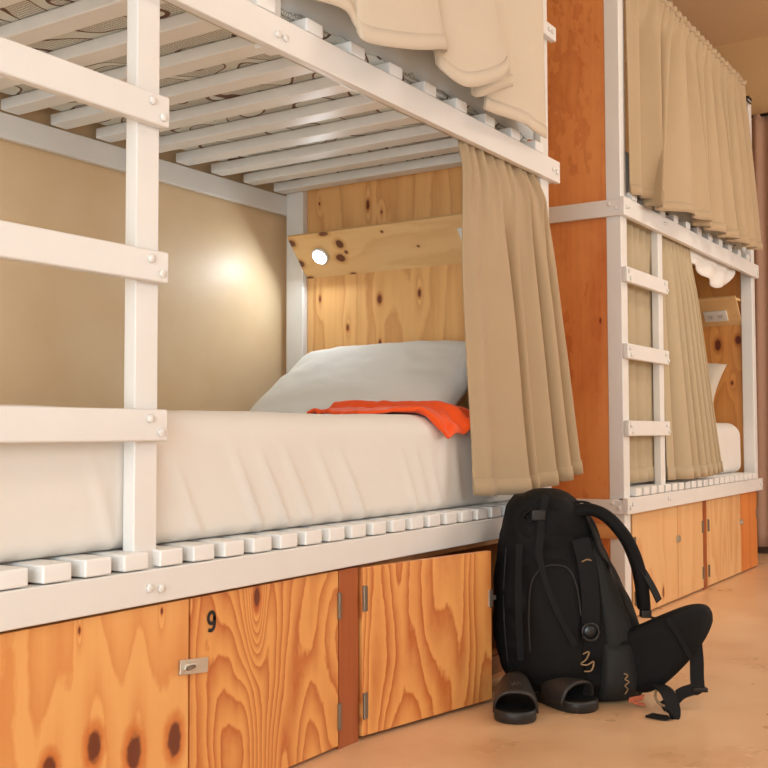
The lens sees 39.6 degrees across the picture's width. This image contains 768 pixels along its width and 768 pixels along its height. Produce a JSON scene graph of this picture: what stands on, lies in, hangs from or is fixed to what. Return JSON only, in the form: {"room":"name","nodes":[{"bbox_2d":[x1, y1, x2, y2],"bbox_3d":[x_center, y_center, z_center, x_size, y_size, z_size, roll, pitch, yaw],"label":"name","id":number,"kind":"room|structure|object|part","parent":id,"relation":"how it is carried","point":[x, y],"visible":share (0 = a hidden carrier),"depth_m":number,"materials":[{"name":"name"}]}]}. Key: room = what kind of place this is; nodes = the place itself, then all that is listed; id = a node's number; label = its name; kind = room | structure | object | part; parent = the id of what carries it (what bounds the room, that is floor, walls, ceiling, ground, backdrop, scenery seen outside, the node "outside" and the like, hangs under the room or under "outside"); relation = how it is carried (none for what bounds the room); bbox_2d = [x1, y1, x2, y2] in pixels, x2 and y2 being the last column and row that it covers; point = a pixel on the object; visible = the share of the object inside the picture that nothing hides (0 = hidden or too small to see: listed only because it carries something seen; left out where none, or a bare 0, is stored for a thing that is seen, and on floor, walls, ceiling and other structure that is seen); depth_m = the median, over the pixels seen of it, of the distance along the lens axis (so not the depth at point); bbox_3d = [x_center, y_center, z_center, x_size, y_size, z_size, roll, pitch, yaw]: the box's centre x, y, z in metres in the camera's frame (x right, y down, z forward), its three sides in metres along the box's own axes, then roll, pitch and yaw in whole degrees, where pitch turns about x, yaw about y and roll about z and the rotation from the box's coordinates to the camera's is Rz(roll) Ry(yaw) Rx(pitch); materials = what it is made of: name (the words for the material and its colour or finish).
{"room":"dormitory","nodes":[
{"label":"dormitory","id":0,"kind":"room"},
{"bbox_2d":[0,92,286,410],"bbox_3d":[-0.740,-0.672,3.623,0.100,3.120,8.020,-2,-3,33],"label":"wall","id":1,"kind":"structure","parent":0,"point":[222,303],"depth_m":3.38,"materials":[{"name":"beige paint"}]},
{"bbox_2d":[288,553,767,767],"bbox_3d":[1.099,0.856,2.363,4.270,0.060,8.020,-2,-3,33],"label":"floor","id":2,"kind":"structure","parent":0,"point":[726,725],"depth_m":2.59,"materials":[{"name":"concrete"}]},
{"bbox_2d":[0,556,358,767],"bbox_3d":[-0.739,0.627,2.327,0.978,0.405,1.045,-2,-3,33],"label":"locker","id":3,"kind":"object","parent":2,"relation":"on","point":[262,675],"visible":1,"depth_m":2.04,"materials":[{"name":"brown wood"}]},
{"bbox_3d":[-0.506,0.600,1.838,0.018,0.397,0.466,-2,-3,33],"label":"door","id":4,"kind":"part","parent":3,"relation":"part of","materials":[{"name":"brown wood"}]},
{"bbox_3d":[-0.244,0.618,2.242,0.018,0.397,0.485,-2,-3,33],"label":"door","id":5,"kind":"part","parent":3,"relation":"part of","materials":[{"name":"brown wood"}]},
{"bbox_2d":[0,0,559,631],"bbox_3d":[-0.502,-0.408,2.857,1.100,2.520,2.326,-2,-3,33],"label":"bunk bed","id":6,"kind":"object","parent":2,"relation":"on","point":[389,235],"visible":0.66,"depth_m":2.65,"materials":[{"name":"white paint"}]},
{"bbox_3d":[-0.954,-0.715,3.167,0.022,0.072,2.320,-2,-3,33],"label":"rail","id":7,"kind":"part","parent":6,"relation":"part of","materials":[{"name":"white paint"}]},
{"bbox_3d":[-0.051,0.395,2.532,0.022,0.062,2.320,-2,-3,33],"label":"rail","id":8,"kind":"part","parent":6,"relation":"part of","materials":[{"name":"white paint"}]},
{"bbox_2d":[0,405,512,562],"bbox_3d":[-0.515,0.211,2.800,1.001,0.264,2.150,-2,-3,33],"label":"mattress","id":9,"kind":"object","parent":6,"relation":"on","point":[220,473],"visible":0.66,"depth_m":2.23,"materials":[{"name":"white fabric"}]},
{"bbox_2d":[250,340,467,414],"bbox_3d":[-0.048,0.003,3.544,0.800,0.295,0.386,-2,-3,33],"label":"pillow","id":10,"kind":"object","parent":9,"relation":"on","point":[410,370],"visible":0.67,"depth_m":3.44,"materials":[{"name":"fabric"}]},
{"bbox_2d":[307,400,469,438],"bbox_3d":[0.093,0.102,3.074,0.351,0.111,0.583,-2,-3,33],"label":"shirt","id":11,"kind":"object","parent":9,"relation":"on","point":[450,419],"visible":0.88,"depth_m":2.98,"materials":[{"name":"orange fabric"}]},
{"bbox_2d":[0,0,533,181],"bbox_3d":[-0.519,-0.898,2.851,1.011,0.192,2.158,-2,-3,33],"label":"mattress","id":12,"kind":"object","parent":6,"relation":"on","point":[338,27],"visible":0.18,"depth_m":2.80,"materials":[{"name":"white fabric"}]},
{"bbox_3d":[-0.254,-1.048,2.338,0.030,0.650,0.057,-2,-3,33],"label":"guard post","id":13,"kind":"part","parent":6,"relation":"part of","materials":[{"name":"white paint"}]},
{"bbox_3d":[-0.319,-0.354,4.035,0.080,2.520,0.062,-2,-3,33],"label":"post","id":14,"kind":"part","parent":6,"relation":"part of","materials":[{"name":"white paint"}]},
{"bbox_3d":[-0.090,-0.727,2.596,0.011,0.011,2.126,-2,-3,33],"label":"curtain rod","id":15,"kind":"part","parent":6,"relation":"part of","materials":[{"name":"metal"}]},
{"bbox_2d":[311,248,328,264],"bbox_3d":[-0.233,-0.466,3.898,0.068,0.056,0.051,-2,-3,33],"label":"light","id":16,"kind":"object","parent":6,"relation":"on","point":[320,256],"visible":1,"depth_m":3.89,"materials":[{"name":"white plastic"}]},
{"bbox_2d":[313,251,325,263],"bbox_3d":[-0.235,-0.462,3.894,0.054,0.042,0.038,-2,-3,33],"label":"diffuser","id":17,"kind":"object","parent":16,"relation":"attached to","point":[319,257],"depth_m":3.89,"materials":[{"name":"white plastic"}]},
{"bbox_3d":[-0.054,-0.744,2.585,0.022,0.072,2.320,-2,-3,33],"label":"rail","id":18,"kind":"part","parent":6,"relation":"part of","materials":[{"name":"white paint"}]},
{"bbox_3d":[0.109,-0.191,3.751,0.937,1.139,0.014,-2,-3,33],"label":"head panel","id":19,"kind":"part","parent":6,"relation":"part of","materials":[{"name":"brown wood"}]},
{"bbox_2d":[315,0,546,138],"bbox_3d":[0.180,-1.209,2.841,0.120,0.882,1.312,-2,-3,33],"label":"curtain","id":20,"kind":"object","parent":6,"relation":"hanging from","point":[494,48],"visible":1,"depth_m":2.87,"materials":[{"name":"beige fabric"}]},
{"bbox_2d":[457,227,461,240],"bbox_3d":[0.307,-0.494,3.536,0.124,0.053,0.049,-2,-3,33],"label":"power outlet","id":21,"kind":"object","parent":6,"relation":"attached to","point":[459,230],"visible":0.05,"depth_m":3.55,"materials":[{"name":"white plastic"}]},
{"bbox_2d":[458,139,582,495],"bbox_3d":[0.413,-0.191,3.260,0.137,1.038,0.647,-2,-3,33],"label":"curtain","id":22,"kind":"object","parent":6,"relation":"hanging from","point":[524,437],"visible":0.96,"depth_m":3.17,"materials":[{"name":"beige fabric"}]},
{"bbox_3d":[0.516,-0.382,3.494,0.030,2.520,0.062,-2,-3,33],"label":"post","id":23,"kind":"part","parent":6,"relation":"part of","materials":[{"name":"white paint"}]},
{"bbox_3d":[0.158,-1.189,2.935,0.022,0.048,1.495,-2,-3,33],"label":"guard rail","id":24,"kind":"part","parent":6,"relation":"part of","materials":[{"name":"white paint"}]},
{"bbox_2d":[244,539,505,736],"bbox_3d":[-0.126,0.665,3.189,1.068,0.405,1.061,-2,-3,33],"label":"locker","id":25,"kind":"object","parent":2,"relation":"on","point":[427,644],"visible":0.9,"depth_m":2.67,"materials":[{"name":"brown wood"}]},
{"bbox_3d":[0.112,0.637,2.692,0.018,0.393,0.488,-3,-4,44],"label":"door","id":26,"kind":"part","parent":25,"relation":"part of","materials":[{"name":"brown wood"}]},
{"bbox_3d":[0.221,0.810,2.958,0.018,0.052,1.030,-2,-3,33],"label":"sill","id":27,"kind":"part","parent":25,"relation":"part of","materials":[{"name":"orange wood"}]},
{"bbox_2d":[493,671,538,723],"bbox_3d":[0.340,0.797,2.756,0.116,0.096,0.252,-1,-3,8],"label":"sandal","id":28,"kind":"object","parent":2,"relation":"on","point":[512,704],"visible":1,"depth_m":2.70,"materials":[{"name":"black rubber"}]},
{"bbox_2d":[529,677,598,713],"bbox_3d":[0.463,0.800,2.838,0.117,0.096,0.242,2,-3,-39],"label":"sandal","id":29,"kind":"object","parent":2,"relation":"on","point":[552,693],"visible":0.81,"depth_m":2.78,"materials":[{"name":"black rubber"}]},
{"bbox_2d":[493,488,712,719],"bbox_3d":[0.579,0.575,2.926,0.584,0.574,0.401,-2,-3,33],"label":"backpack","id":30,"kind":"object","parent":2,"relation":"on","point":[562,608],"visible":0.98,"depth_m":2.83,"materials":[{"name":"black fabric"}]},
{"bbox_3d":[0.461,0.367,2.989,0.254,0.152,0.252,0,-3,-4],"label":"lid","id":31,"kind":"part","parent":30,"relation":"part of","materials":[{"name":"black fabric"}]},
{"bbox_3d":[0.617,0.579,2.878,0.127,0.343,0.108,-2,-3,33],"label":"panel","id":32,"kind":"part","parent":30,"relation":"part of","materials":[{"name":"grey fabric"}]},
{"bbox_2d":[527,0,762,600],"bbox_3d":[1.010,-0.313,5.189,1.100,2.535,2.052,-2,-3,33],"label":"bunk bed","id":33,"kind":"object","parent":2,"relation":"on","point":[590,206],"visible":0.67,"depth_m":4.18,"materials":[{"name":"white paint"}]},
{"bbox_3d":[0.481,-0.342,4.359,0.908,2.480,0.014,-2,-3,33],"label":"panel","id":34,"kind":"part","parent":33,"relation":"part of","materials":[{"name":"orange wood"}]},
{"bbox_3d":[0.458,-0.660,4.359,1.050,0.064,0.022,-2,-3,33],"label":"rail","id":35,"kind":"part","parent":33,"relation":"part of","materials":[{"name":"white paint"}]},
{"bbox_3d":[0.462,0.479,4.306,1.050,0.054,0.022,-2,-3,33],"label":"rail","id":36,"kind":"part","parent":33,"relation":"part of","materials":[{"name":"white paint"}]},
{"bbox_3d":[0.898,-0.354,4.112,0.060,2.520,0.065,-2,-3,33],"label":"post","id":37,"kind":"part","parent":33,"relation":"part of","materials":[{"name":"white paint"}]},
{"bbox_2d":[626,218,666,482],"bbox_3d":[1.064,-0.131,4.364,0.036,1.060,0.538,-2,-3,33],"label":"curtain","id":38,"kind":"object","parent":33,"relation":"hanging from","point":[641,408],"visible":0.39,"depth_m":4.33,"materials":[{"name":"beige fabric"}]},
{"bbox_2d":[630,423,740,483],"bbox_3d":[1.015,0.317,5.193,0.965,0.263,1.855,-2,-3,33],"label":"mattress","id":39,"kind":"object","parent":33,"relation":"on","point":[728,434],"visible":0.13,"depth_m":5.50,"materials":[{"name":"white fabric"}]},
{"bbox_2d":[708,363,726,399],"bbox_3d":[1.492,0.036,5.746,0.620,0.295,0.320,-2,-3,33],"label":"pillow","id":40,"kind":"object","parent":39,"relation":"on","point":[715,370],"visible":0.09,"depth_m":5.64,"materials":[{"name":"white fabric"}]},
{"bbox_2d":[626,152,746,287],"bbox_3d":[1.025,-0.679,5.222,1.016,0.421,1.868,-2,-3,33],"label":"mattress","id":41,"kind":"object","parent":33,"relation":"on","point":[719,274],"visible":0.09,"depth_m":5.12,"materials":[{"name":"white fabric"}]},
{"bbox_3d":[1.458,-0.641,4.916,0.022,0.072,2.046,-2,-3,33],"label":"rail","id":42,"kind":"part","parent":33,"relation":"part of","materials":[{"name":"white paint"}]},
{"bbox_2d":[662,235,723,479],"bbox_3d":[1.367,-0.114,4.763,0.106,1.061,0.698,-2,-3,33],"label":"curtain","id":43,"kind":"object","parent":33,"relation":"hanging from","point":[692,449],"visible":0.88,"depth_m":4.68,"materials":[{"name":"beige fabric"}]},
{"bbox_3d":[1.462,0.497,4.864,0.022,0.062,2.046,-2,-3,33],"label":"rail","id":44,"kind":"part","parent":33,"relation":"part of","materials":[{"name":"white paint"}]},
{"bbox_2d":[625,0,762,249],"bbox_3d":[1.460,-1.110,4.859,0.145,0.901,1.787,-2,-3,33],"label":"curtain","id":45,"kind":"object","parent":33,"relation":"hanging from","point":[690,145],"visible":1,"depth_m":4.55,"materials":[{"name":"beige fabric"}]},
{"bbox_2d":[703,310,727,321],"bbox_3d":[1.800,-0.367,5.794,0.124,0.053,0.049,-2,-3,33],"label":"power outlet","id":46,"kind":"object","parent":33,"relation":"attached to","point":[711,316],"visible":1,"depth_m":5.79,"materials":[{"name":"white plastic"}]},
{"bbox_2d":[717,314,723,318],"bbox_3d":[1.819,-0.364,5.777,0.034,0.023,0.021,-2,-3,33],"label":"socket","id":47,"kind":"object","parent":46,"relation":"attached to","point":[719,316],"depth_m":5.78,"materials":[{"name":"white plastic"}]},
{"bbox_3d":[1.557,-0.091,6.010,0.907,1.139,0.014,-2,-3,33],"label":"head panel","id":48,"kind":"part","parent":33,"relation":"part of","materials":[{"name":"brown wood"}]},
{"bbox_3d":[1.963,-0.487,5.763,0.060,2.109,0.062,-2,-3,33],"label":"post","id":49,"kind":"part","parent":33,"relation":"part of","materials":[{"name":"white paint"}]},
{"bbox_2d":[630,500,706,615],"bbox_3d":[0.838,0.735,4.783,0.950,0.405,0.985,-2,-3,33],"label":"locker","id":50,"kind":"object","parent":2,"relation":"on","point":[671,542],"visible":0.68,"depth_m":4.54,"materials":[{"name":"brown wood"}]},
{"bbox_3d":[1.104,0.711,4.359,0.018,0.397,0.553,-2,-3,33],"label":"door","id":51,"kind":"part","parent":50,"relation":"part of","materials":[{"name":"brown wood"}]},
{"bbox_3d":[1.357,0.728,4.749,0.018,0.397,0.364,-2,-3,33],"label":"door","id":52,"kind":"part","parent":50,"relation":"part of","materials":[{"name":"brown wood"}]},
{"bbox_2d":[706,491,757,585],"bbox_3d":[1.361,0.771,5.589,0.950,0.405,0.932,-2,-3,33],"label":"locker","id":53,"kind":"object","parent":2,"relation":"on","point":[731,521],"visible":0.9,"depth_m":5.29,"materials":[{"name":"brown wood"}]},
{"bbox_3d":[1.651,0.748,5.202,0.018,0.397,0.590,-2,-3,33],"label":"door","id":54,"kind":"part","parent":53,"relation":"part of","materials":[{"name":"brown wood"}]},
{"bbox_3d":[1.903,0.765,5.592,0.018,0.397,0.327,-2,-3,33],"label":"door","id":55,"kind":"part","parent":53,"relation":"part of","materials":[{"name":"brown wood"}]},
{"bbox_2d":[624,0,767,63],"bbox_3d":[1.048,-2.319,2.536,4.370,0.060,8.020,-2,-3,33],"label":"ceiling","id":56,"kind":"structure","parent":0,"point":[720,22],"depth_m":6.21,"materials":[{"name":"paint"}]},
{"bbox_2d":[624,36,767,471],"bbox_3d":[3.260,-0.581,5.867,4.370,3.120,0.100,-2,-3,33],"label":"wall","id":57,"kind":"structure","parent":0,"point":[749,58],"depth_m":6.52,"materials":[{"name":"beige paint"}]},
{"bbox_2d":[751,112,767,546],"bbox_3d":[2.745,-0.345,6.062,1.360,2.580,0.116,-2,-3,33],"label":"curtain","id":58,"kind":"object","parent":57,"relation":"hanging from","point":[759,122],"visible":0.7,"depth_m":6.34,"materials":[{"name":"brown fabric"}]},
{"bbox_3d":[2.724,-1.625,6.094,1.360,0.020,0.020,-2,-3,33],"label":"rod","id":59,"kind":"part","parent":58,"relation":"part of","materials":[{"name":"black metal"}]},
{"bbox_2d":[757,547,767,552],"bbox_3d":[3.275,0.924,5.722,4.270,0.100,0.015,-2,-3,33],"label":"baseboard","id":60,"kind":"structure","parent":57,"relation":"attached to","point":[760,549],"depth_m":6.37,"materials":[{"name":"brown wood"}]}
]}

